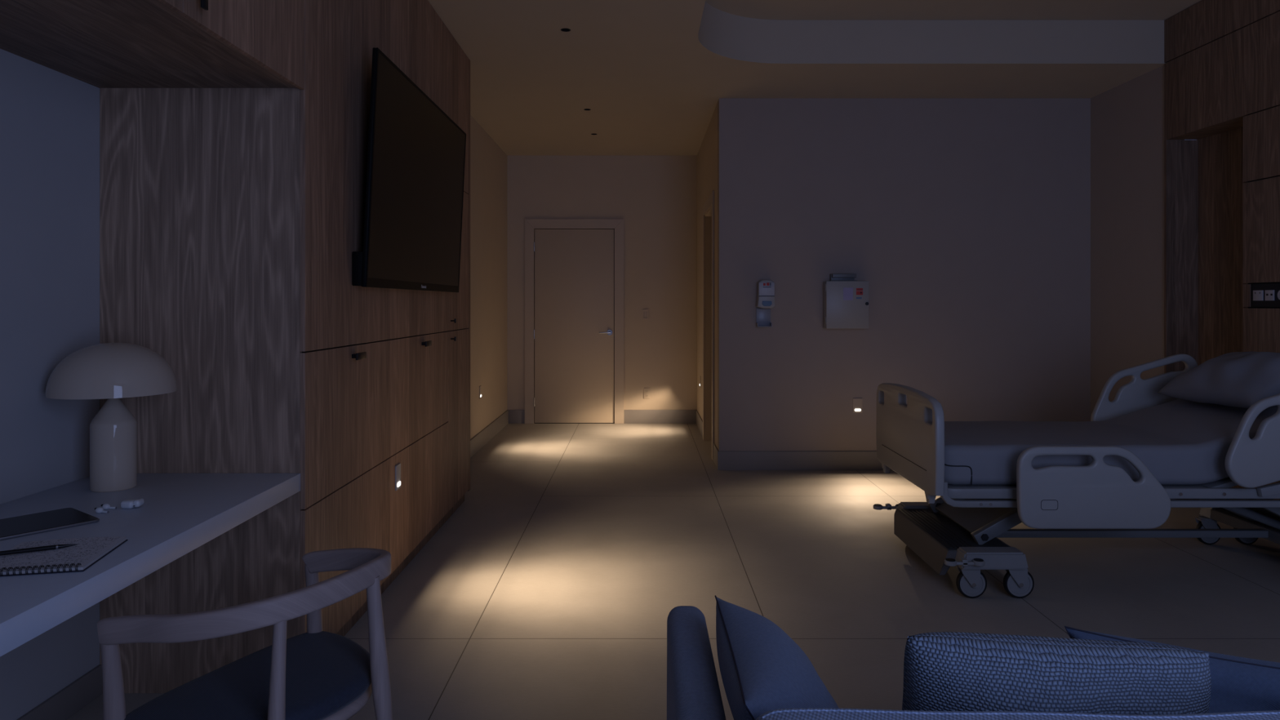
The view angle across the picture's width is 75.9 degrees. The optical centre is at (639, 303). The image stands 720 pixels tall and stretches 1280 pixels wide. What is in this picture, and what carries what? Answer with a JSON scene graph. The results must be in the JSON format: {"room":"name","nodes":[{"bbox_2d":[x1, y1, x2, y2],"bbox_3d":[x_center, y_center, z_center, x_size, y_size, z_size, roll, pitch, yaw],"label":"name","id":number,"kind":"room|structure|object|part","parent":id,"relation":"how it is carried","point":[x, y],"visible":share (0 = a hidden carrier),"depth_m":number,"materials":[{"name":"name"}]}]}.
{"room":"hospital interior","nodes":[
{"label":"hospital interior","id":0,"kind":"room"},
{"bbox_2d":[0,48,99,719],"bbox_3d":[-1.906,-0.151,2.360,0.120,2.969,6.360,0,0,0],"label":"wall","id":1,"kind":"structure","parent":0,"point":[50,118],"depth_m":2.54,"materials":[{"name":"paint"}]},
{"bbox_2d":[17,664,102,719],"bbox_3d":[-1.840,1.283,1.049,0.012,0.100,3.498,0,0,0],"label":"baseboard","id":2,"kind":"structure","parent":1,"relation":"attached to","point":[70,700],"depth_m":2.65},
{"bbox_2d":[0,473,300,656],"bbox_3d":[-1.501,0.611,1.699,0.688,0.061,2.198,0,0,0],"label":"desk","id":3,"kind":"object","parent":1,"relation":"attached to","point":[180,513],"visible":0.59,"depth_m":2.14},
{"bbox_2d":[0,507,99,540],"bbox_3d":[-1.596,0.576,2.125,0.208,0.008,0.280,0,0,37],"label":"tablet","id":4,"kind":"object","parent":3,"relation":"on","point":[57,519],"visible":1,"depth_m":2.14,"materials":[{"name":"glass"}]},
{"bbox_2d":[0,536,128,576],"bbox_3d":[-1.337,0.572,1.861,0.229,0.018,0.242,0,0,-12],"label":"spiral notebook","id":5,"kind":"object","parent":3,"relation":"on","point":[88,551],"visible":1,"depth_m":1.84,"materials":[{"name":"paper"}]},
{"bbox_2d":[0,544,76,555],"bbox_3d":[-1.374,0.562,1.874,0.146,0.011,0.010,0,0,-30],"label":"pen","id":6,"kind":"object","parent":5,"relation":"on","point":[55,546],"visible":1,"depth_m":1.87,"materials":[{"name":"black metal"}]},
{"bbox_2d":[94,506,109,513],"bbox_3d":[-1.485,0.572,2.262,0.040,0.017,0.019,0,0,0],"label":"earbud","id":7,"kind":"object","parent":3,"relation":"on","point":[100,509],"visible":1,"depth_m":2.26,"materials":[{"name":"white plastic"}]},
{"bbox_2d":[100,503,116,509],"bbox_3d":[-1.492,0.572,2.302,0.040,0.017,0.019,0,0,0],"label":"earbud","id":8,"kind":"object","parent":3,"relation":"on","point":[106,506],"visible":0.98,"depth_m":2.30,"materials":[{"name":"white plastic"}]},
{"bbox_2d":[44,342,177,492],"bbox_3d":[-1.651,0.352,2.572,0.348,0.456,0.348,0,0,0],"label":"table lamp","id":9,"kind":"object","parent":3,"relation":"on","point":[113,371],"visible":1,"depth_m":2.51,"materials":[{"name":"beige ceramic"}]},
{"bbox_3d":[-1.651,0.203,2.572,0.348,0.158,0.348,0,0,0],"label":"lamp shade","id":10,"kind":"part","parent":9,"relation":"part of","materials":[{"name":"beige ceramic"}]},
{"bbox_2d":[120,497,144,508],"bbox_3d":[-1.438,0.568,2.324,0.052,0.024,0.041,0,0,0],"label":"case","id":11,"kind":"object","parent":3,"relation":"on","point":[130,503],"visible":1,"depth_m":2.31,"materials":[{"name":"white plastic"}]},
{"bbox_3d":[-1.423,0.567,2.327,0.020,0.021,0.036,0,0,-6],"label":"lid","id":12,"kind":"part","parent":11,"relation":"part of","materials":[{"name":"white plastic"}]},
{"bbox_2d":[0,0,304,89],"bbox_3d":[-1.476,-1.181,1.699,0.737,0.907,2.198,0,0,0],"label":"upper cabinet","id":13,"kind":"object","parent":1,"relation":"attached to","point":[98,43],"visible":1,"depth_m":2.37,"materials":[{"name":"brown wood"}]},
{"bbox_3d":[-1.152,-1.181,1.677,0.016,0.905,0.748,0,0,0],"label":"door","id":14,"kind":"part","parent":13,"relation":"part of","materials":[{"name":"brown wood"}]},
{"bbox_3d":[-1.126,-0.804,2.093,0.036,0.105,0.024,0,0,0],"label":"handle","id":15,"kind":"part","parent":13,"relation":"part of","materials":[{"name":"black metal"}]},
{"bbox_3d":[-1.152,-1.181,2.425,0.016,0.905,0.740,0,0,0],"label":"door","id":16,"kind":"part","parent":13,"relation":"part of","materials":[{"name":"brown wood"}]},
{"bbox_2d":[470,115,506,439],"bbox_3d":[-1.531,-0.151,7.317,0.120,2.969,3.545,0,0,0],"label":"wall","id":17,"kind":"structure","parent":0,"point":[488,162],"depth_m":7.88,"materials":[{"name":"paint"}]},
{"bbox_2d":[479,385,481,399],"bbox_3d":[-1.466,0.819,7.540,0.010,0.117,0.076,0,0,0],"label":"night light","id":18,"kind":"object","parent":17,"relation":"attached to","point":[480,386],"visible":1,"depth_m":7.52,"materials":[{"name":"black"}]},
{"bbox_2d":[470,409,508,457],"bbox_3d":[-1.464,1.258,7.337,0.014,0.150,3.474,0,0,0],"label":"baseboard","id":19,"kind":"structure","parent":17,"relation":"attached to","point":[482,437],"depth_m":7.86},
{"bbox_2d":[506,155,697,422],"bbox_3d":[-0.419,-0.151,9.150,2.343,2.969,0.120,0,0,0],"label":"wall","id":20,"kind":"structure","parent":0,"point":[655,197],"depth_m":9.09,"materials":[{"name":"paint"}]},
{"bbox_2d":[508,409,524,423],"bbox_3d":[-1.374,1.258,9.083,0.194,0.150,0.014,0,0,0],"label":"baseboard","id":21,"kind":"structure","parent":20,"relation":"attached to","point":[515,416],"depth_m":9.07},
{"bbox_2d":[533,228,614,423],"bbox_3d":[-0.729,0.254,9.078,0.894,2.158,0.124,0,0,0],"label":"door","id":22,"kind":"structure","parent":20,"relation":"in","point":[574,331],"depth_m":9.08,"materials":[{"name":"beige wood"}]},
{"bbox_3d":[-0.378,0.325,9.047,0.147,0.064,0.062,0,0,0],"label":"handle","id":23,"kind":"part","parent":22,"relation":"part of","materials":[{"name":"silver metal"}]},
{"bbox_2d":[524,218,623,423],"bbox_3d":[-0.727,0.202,9.078,1.100,2.263,0.024,0,0,0],"label":"trim","id":24,"kind":"structure","parent":20,"relation":"attached to","point":[530,224],"depth_m":9.07,"materials":[{"name":"brown wood"}]},
{"bbox_2d":[642,309,648,319],"bbox_3d":[0.061,0.127,9.085,0.070,0.116,0.009,0,0,0],"label":"light switch","id":25,"kind":"object","parent":20,"relation":"attached to","point":[645,312],"visible":1,"depth_m":9.08,"materials":[{"name":"plastic"}]},
{"bbox_2d":[644,388,649,398],"bbox_3d":[0.077,1.001,9.085,0.070,0.116,0.010,0,0,0],"label":"wall outlet","id":26,"kind":"object","parent":20,"relation":"attached to","point":[646,391],"visible":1,"depth_m":9.08,"materials":[{"name":"white plastic"}]},
{"bbox_2d":[623,409,696,423],"bbox_3d":[0.227,1.258,9.083,0.810,0.150,0.014,0,0,0],"label":"baseboard","id":27,"kind":"structure","parent":20,"relation":"attached to","point":[630,416],"depth_m":9.07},
{"bbox_2d":[66,423,1279,719],"bbox_3d":[1.000,1.393,4.175,6.000,0.120,10.250,0,0,0],"label":"floor","id":28,"kind":"structure","parent":0,"point":[550,592],"depth_m":3.94,"materials":[{"name":"tile"}]},
{"bbox_2d":[97,547,392,719],"bbox_3d":[-0.825,0.969,1.877,0.455,0.732,0.594,0,0,27],"label":"desk chair","id":29,"kind":"object","parent":28,"relation":"on","point":[316,673],"visible":1,"depth_m":1.82,"materials":[{"name":"brown wood"}]},
{"bbox_3d":[-1.121,1.010,1.731,0.044,0.648,0.064,0,0,34],"label":"leg","id":30,"kind":"part","parent":29,"relation":"part of","materials":[{"name":"brown wood"}]},
{"bbox_3d":[-0.837,0.659,1.867,0.384,0.112,0.559,0,0,29],"label":"rail","id":31,"kind":"part","parent":29,"relation":"part of","materials":[{"name":"brown wood"}]},
{"bbox_3d":[-0.850,0.895,1.912,0.375,0.052,0.556,0,0,25],"label":"seat","id":32,"kind":"part","parent":29,"relation":"part of","materials":[{"name":"blue fabric"}]},
{"bbox_3d":[-0.737,0.988,1.653,0.035,0.693,0.115,0,0,-15],"label":"leg","id":33,"kind":"part","parent":29,"relation":"part of","materials":[{"name":"brown wood"}]},
{"bbox_3d":[-0.872,1.010,2.193,0.042,0.649,0.089,0,0,0],"label":"leg","id":34,"kind":"part","parent":29,"relation":"part of","materials":[{"name":"brown wood"}]},
{"bbox_3d":[-0.851,0.938,1.912,0.365,0.041,0.542,0,0,25],"label":"seat frame","id":35,"kind":"part","parent":29,"relation":"part of","materials":[{"name":"brown wood"}]},
{"bbox_3d":[-0.597,0.988,1.940,0.098,0.693,0.041,0,0,-34],"label":"leg","id":36,"kind":"part","parent":29,"relation":"part of","materials":[{"name":"brown wood"}]},
{"bbox_2d":[99,0,448,693],"bbox_3d":[-1.478,-0.151,3.847,0.735,2.968,2.093,0,0,0],"label":"closet","id":37,"kind":"object","parent":28,"relation":"on","point":[232,220],"visible":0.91,"depth_m":2.80,"materials":[{"name":"brown wood"}]},
{"bbox_3d":[-1.504,-0.151,2.809,0.683,2.968,0.019,0,0,0],"label":"panel","id":38,"kind":"part","parent":37,"relation":"part of","materials":[{"name":"brown wood"}]},
{"bbox_3d":[-1.153,-0.734,3.275,0.018,1.799,0.949,0,0,0],"label":"panel","id":39,"kind":"part","parent":37,"relation":"part of","materials":[{"name":"brown wood"}]},
{"bbox_3d":[-1.153,0.978,3.275,0.018,0.536,0.949,0,0,0],"label":"drawer","id":40,"kind":"part","parent":37,"relation":"part of","materials":[{"name":"brown wood"}]},
{"bbox_3d":[-1.153,0.438,3.275,0.018,0.534,0.949,0,0,0],"label":"door","id":41,"kind":"part","parent":37,"relation":"part of","materials":[{"name":"brown wood"}]},
{"bbox_3d":[-1.127,0.211,3.275,0.034,0.027,0.105,0,0,0],"label":"handle","id":42,"kind":"part","parent":37,"relation":"part of","materials":[{"name":"black metal"}]},
{"bbox_2d":[395,462,400,490],"bbox_3d":[-1.139,0.819,3.864,0.010,0.117,0.076,0,0,0],"label":"night light","id":43,"kind":"object","parent":37,"relation":"attached to","point":[397,468],"visible":1,"depth_m":3.85,"materials":[{"name":"grey plastic"}]},
{"bbox_2d":[352,47,466,292],"bbox_3d":[-1.089,-0.537,4.065,0.108,0.948,1.650,0,0,0],"label":"television","id":44,"kind":"object","parent":37,"relation":"attached to","point":[416,153],"visible":1,"depth_m":3.76,"materials":[{"name":"plastic"}]},
{"bbox_3d":[-1.153,0.438,4.322,0.018,0.534,1.143,0,0,0],"label":"door","id":45,"kind":"part","parent":37,"relation":"part of","materials":[{"name":"brown wood"}]},
{"bbox_3d":[-1.153,0.978,4.322,0.018,0.536,1.143,0,0,0],"label":"drawer","id":46,"kind":"part","parent":37,"relation":"part of","materials":[{"name":"brown wood"}]},
{"bbox_3d":[-1.153,-0.734,4.322,0.018,1.799,1.143,0,0,0],"label":"panel","id":47,"kind":"part","parent":37,"relation":"part of","materials":[{"name":"brown wood"}]},
{"bbox_3d":[-1.127,0.213,4.315,0.034,0.027,0.105,0,0,0],"label":"handle","id":48,"kind":"part","parent":37,"relation":"part of","materials":[{"name":"black metal"}]},
{"bbox_2d":[441,30,470,525],"bbox_3d":[-1.478,-0.151,5.213,0.733,2.968,0.634,0,0,0],"label":"closet","id":49,"kind":"object","parent":28,"relation":"on","point":[459,64],"visible":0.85,"depth_m":5.26,"materials":[{"name":"brown wood"}]},
{"bbox_3d":[-1.153,0.708,5.187,0.018,1.075,0.581,0,0,0],"label":"door","id":50,"kind":"part","parent":49,"relation":"part of","materials":[{"name":"brown wood"}]},
{"bbox_3d":[-1.153,-1.181,5.187,0.018,0.904,0.581,0,0,0],"label":"panel","id":51,"kind":"part","parent":49,"relation":"part of","materials":[{"name":"brown wood"}]},
{"bbox_3d":[-1.153,-0.280,5.187,0.018,0.890,0.581,0,0,0],"label":"door","id":52,"kind":"part","parent":49,"relation":"part of","materials":[{"name":"brown wood"}]},
{"bbox_3d":[-1.494,-0.189,5.505,0.701,2.893,0.050,0,0,0],"label":"panel","id":53,"kind":"part","parent":49,"relation":"part of","materials":[{"name":"brown wood"}]},
{"bbox_2d":[666,605,1279,719],"bbox_3d":[1.056,0.953,1.458,1.991,0.759,0.955,0,0,0],"label":"sofa","id":54,"kind":"object","parent":28,"relation":"on","point":[693,690],"visible":1,"depth_m":1.42,"materials":[{"name":"blue fabric"}]},
{"bbox_3d":[0.106,0.956,1.458,0.091,0.514,0.955,0,0,0],"label":"arm","id":55,"kind":"part","parent":54,"relation":"part of"},
{"bbox_2d":[715,595,838,719],"bbox_3d":[0.262,0.755,1.472,0.232,0.300,0.463,0,0,0],"label":"cushion","id":56,"kind":"object","parent":54,"relation":"on","point":[762,669],"visible":0.94,"depth_m":1.40,"materials":[{"name":"blue fabric"}]},
{"bbox_3d":[1.055,0.874,1.095,1.790,0.598,0.220,0,0,0],"label":"backrest","id":57,"kind":"part","parent":54,"relation":"part of","materials":[{"name":"blue fabric"}]},
{"bbox_2d":[902,631,1211,715],"bbox_3d":[0.695,0.735,1.399,0.515,0.348,0.244,0,0,0],"label":"cushion","id":58,"kind":"object","parent":54,"relation":"on","point":[944,671],"visible":0.92,"depth_m":1.33,"materials":[{"name":"blue fabric"}]},
{"bbox_2d":[1064,626,1279,713],"bbox_3d":[1.141,0.783,1.546,0.605,0.265,0.191,0,0,32],"label":"cushion","id":59,"kind":"object","parent":54,"relation":"on","point":[1238,684],"visible":0.38,"depth_m":1.50,"materials":[{"name":"blue fabric"}]},
{"bbox_2d":[873,353,1279,598],"bbox_3d":[2.406,0.811,4.117,2.189,1.044,1.113,0,0,0],"label":"hospital bed","id":60,"kind":"object","parent":28,"relation":"on","point":[962,527],"visible":0.91,"depth_m":3.68,"materials":[{"name":"white plastic"}]},
{"bbox_3d":[1.335,0.659,4.105,0.042,0.484,0.930,0,0,0],"label":"footboard","id":61,"kind":"part","parent":60,"relation":"part of","materials":[{"name":"white plastic"}]},
{"bbox_3d":[1.557,1.125,4.117,0.294,0.006,0.735,0,0,0],"label":"tread plate","id":62,"kind":"part","parent":60,"relation":"part of","materials":[{"name":"black plastic"}]},
{"bbox_3d":[1.749,1.005,4.122,0.387,0.250,0.615,0,0,0],"label":"lift arm","id":63,"kind":"part","parent":60,"relation":"part of","materials":[{"name":"grey paint"}]},
{"bbox_3d":[1.779,0.877,3.562,0.075,0.044,0.001,0,0,0],"label":"release panel","id":64,"kind":"part","parent":60,"relation":"part of","materials":[{"name":"white plastic"}]},
{"bbox_3d":[1.980,0.804,3.580,0.665,0.360,0.036,0,0,0],"label":"rail","id":65,"kind":"part","parent":60,"relation":"part of","materials":[{"name":"white plastic"}]},
{"bbox_3d":[2.425,0.861,4.110,2.150,0.115,0.878,0,0,0],"label":"frame","id":66,"kind":"part","parent":60,"relation":"part of","materials":[{"name":"grey paint"}]},
{"bbox_2d":[944,398,1277,485],"bbox_3d":[2.354,0.626,4.108,1.978,0.405,0.814,0,0,0],"label":"mattress","id":67,"kind":"object","parent":60,"relation":"on","point":[1180,442],"visible":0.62,"depth_m":3.78,"materials":[{"name":"fabric"}]},
{"bbox_2d":[1156,351,1279,408],"bbox_3d":[3.020,0.377,4.120,0.431,0.273,0.696,0,0,0],"label":"pillow","id":68,"kind":"object","parent":67,"relation":"on","point":[1234,379],"visible":0.94,"depth_m":4.03,"materials":[{"name":"fabric"}]},
{"bbox_3d":[2.433,0.855,3.697,2.134,0.046,0.048,0,0,0],"label":"deck rail","id":69,"kind":"part","parent":60,"relation":"part of","materials":[{"name":"grey metal"}]},
{"bbox_3d":[2.430,1.153,4.105,1.420,0.035,0.040,0,0,0],"label":"rail","id":70,"kind":"part","parent":60,"relation":"part of","materials":[{"name":"grey metal"}]},
{"bbox_3d":[2.889,0.530,4.655,0.648,0.484,0.036,0,0,0],"label":"rail","id":71,"kind":"part","parent":60,"relation":"part of","materials":[{"name":"white plastic"}]},
{"bbox_3d":[3.295,1.125,4.117,0.298,0.006,0.735,0,0,0],"label":"tread plate","id":72,"kind":"part","parent":60,"relation":"part of","materials":[{"name":"grey metal"}]},
{"bbox_3d":[2.889,0.565,3.585,0.648,0.484,0.036,0,0,0],"label":"rail","id":73,"kind":"part","parent":60,"relation":"part of","materials":[{"name":"white plastic"}]},
{"bbox_3d":[3.074,1.005,4.122,0.430,0.251,0.615,0,0,0],"label":"lift arm","id":74,"kind":"part","parent":60,"relation":"part of","materials":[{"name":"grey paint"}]},
{"bbox_3d":[2.907,0.812,3.654,0.300,0.100,0.028,0,0,0],"label":"deck hinge arm","id":75,"kind":"part","parent":60,"relation":"part of","materials":[{"name":"grey paint"}]},
{"bbox_2d":[697,103,717,447],"bbox_3d":[0.697,-0.151,7.880,0.130,2.969,2.420,0,0,0],"label":"wall","id":76,"kind":"structure","parent":0,"point":[707,156],"depth_m":8.09,"materials":[{"name":"paint"}]},
{"bbox_2d":[696,409,702,437],"bbox_3d":[0.626,1.258,8.570,0.012,0.150,1.007,0,0,0],"label":"baseboard","id":77,"kind":"structure","parent":76,"relation":"attached to","point":[699,420],"depth_m":8.56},
{"bbox_2d":[702,191,714,460],"bbox_3d":[0.689,0.191,7.505,0.146,2.285,1.110,0,0,0],"label":"trim","id":78,"kind":"structure","parent":76,"relation":"attached to","point":[708,219],"depth_m":7.95,"materials":[{"name":"brown wood"}]},
{"bbox_2d":[713,442,719,468],"bbox_3d":[0.626,1.258,6.747,0.012,0.150,0.392,0,0,0],"label":"baseboard","id":79,"kind":"structure","parent":76,"relation":"attached to","point":[715,448],"depth_m":6.73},
{"bbox_2d":[427,0,1165,155],"bbox_3d":[0.950,-1.784,4.175,5.900,0.297,10.250,0,0,0],"label":"ceiling","id":80,"kind":"structure","parent":0,"point":[652,76],"depth_m":5.61,"materials":[{"name":"paint"}]},
{"bbox_2d":[560,28,570,31],"bbox_3d":[-0.445,-1.668,4.910,0.062,0.066,0.062,0,0,0],"label":"recessed light","id":81,"kind":"object","parent":80,"relation":"in","point":[562,29],"visible":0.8,"depth_m":4.93,"materials":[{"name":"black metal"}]},
{"bbox_2d":[717,97,1090,451],"bbox_3d":[2.141,-0.151,6.610,3.018,2.969,0.120,0,0,0],"label":"wall","id":82,"kind":"structure","parent":0,"point":[966,221],"depth_m":6.55,"materials":[{"name":"grey paint"}]},
{"bbox_2d":[755,280,775,327],"bbox_3d":[0.995,0.002,6.497,0.142,0.372,0.106,0,0,0],"label":"dispenser","id":83,"kind":"object","parent":82,"relation":"attached to","point":[766,288],"visible":1,"depth_m":6.45,"materials":[{"name":"white plastic"}]},
{"bbox_2d":[755,308,772,327],"bbox_3d":[0.985,0.116,6.507,0.115,0.145,0.084,0,0,0],"label":"drip tray","id":84,"kind":"object","parent":83,"relation":"on","point":[762,315],"depth_m":6.54,"materials":[{"name":"white plastic"}]},
{"bbox_2d":[717,451,892,470],"bbox_3d":[2.110,1.258,6.543,2.980,0.150,0.014,0,0,0],"label":"baseboard","id":85,"kind":"structure","parent":82,"relation":"attached to","point":[726,460],"depth_m":6.54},
{"bbox_2d":[822,273,868,328],"bbox_3d":[1.624,-0.016,6.479,0.338,0.432,0.142,0,0,0],"label":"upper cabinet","id":86,"kind":"object","parent":82,"relation":"attached to","point":[845,298],"visible":1,"depth_m":6.42,"materials":[{"name":"white plastic"}]},
{"bbox_2d":[853,398,862,413],"bbox_3d":[1.738,0.819,6.545,0.076,0.117,0.010,0,0,0],"label":"night light","id":87,"kind":"object","parent":82,"relation":"attached to","point":[857,402],"visible":1,"depth_m":6.54,"materials":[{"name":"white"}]},
{"bbox_2d":[705,0,1201,20],"bbox_3d":[1.950,-1.973,3.200,3.900,0.080,5.400,0,0,0],"label":"ceiling","id":88,"kind":"structure","parent":0,"point":[780,10],"depth_m":5.41,"materials":[{"name":"paint"}]},
{"bbox_2d":[1090,65,1164,417],"bbox_3d":[3.760,-0.151,2.865,0.320,2.969,7.370,0,0,0],"label":"wall","id":89,"kind":"structure","parent":0,"point":[1127,118],"depth_m":6.08,"materials":[{"name":"grey paint"}]},
{"bbox_2d":[1164,0,1279,499],"bbox_3d":[3.708,-0.299,2.949,0.255,3.264,5.298,0,0,0],"label":"headwall","id":90,"kind":"object","parent":89,"relation":"attached to","point":[1222,57],"visible":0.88,"depth_m":5.25,"materials":[{"name":"brown wood"}]},
{"bbox_3d":[3.589,-1.373,2.949,0.018,0.522,5.298,0,0,0],"label":"wall panel","id":91,"kind":"part","parent":90,"relation":"part of","materials":[{"name":"brown wood"}]},
{"bbox_3d":[3.589,-1.786,2.949,0.018,0.288,5.298,0,0,0],"label":"wall panel","id":92,"kind":"part","parent":90,"relation":"part of","materials":[{"name":"brown wood"}]},
{"bbox_3d":[3.589,-0.044,4.840,0.018,0.134,0.057,0,0,0],"label":"wall panel","id":93,"kind":"part","parent":90,"relation":"part of","materials":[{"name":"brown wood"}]},
{"bbox_3d":[3.589,0.679,2.584,0.018,1.300,4.569,0,0,0],"label":"wall panel","id":94,"kind":"part","parent":90,"relation":"part of","materials":[{"name":"brown wood"}]},
{"bbox_3d":[3.589,-0.414,2.584,0.018,0.592,4.569,0,0,0],"label":"wall panel","id":95,"kind":"part","parent":90,"relation":"part of","materials":[{"name":"brown wood"}]},
{"bbox_3d":[3.589,-0.911,2.584,0.018,0.388,4.569,0,0,0],"label":"wall panel","id":96,"kind":"part","parent":90,"relation":"part of","materials":[{"name":"brown wood"}]},
{"bbox_2d":[1250,283,1279,306],"bbox_3d":[3.584,-0.045,2.855,0.028,0.133,3.910,0,0,0],"label":"panel","id":97,"kind":"object","parent":90,"relation":"attached to","point":[1266,295],"visible":1,"depth_m":4.69,"materials":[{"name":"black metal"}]},
{"bbox_2d":[1253,290,1263,300],"bbox_3d":[3.580,-0.044,4.748,0.007,0.060,0.073,0,0,0],"label":"socket","id":98,"kind":"object","parent":97,"relation":"attached to","point":[1257,295],"depth_m":4.74,"materials":[{"name":"white plastic"}]},
{"bbox_2d":[1264,289,1274,300],"bbox_3d":[3.580,-0.044,4.662,0.007,0.060,0.064,0,0,0],"label":"socket","id":99,"kind":"object","parent":97,"relation":"attached to","point":[1268,294],"depth_m":4.66,"materials":[{"name":"white plastic"}]}
]}

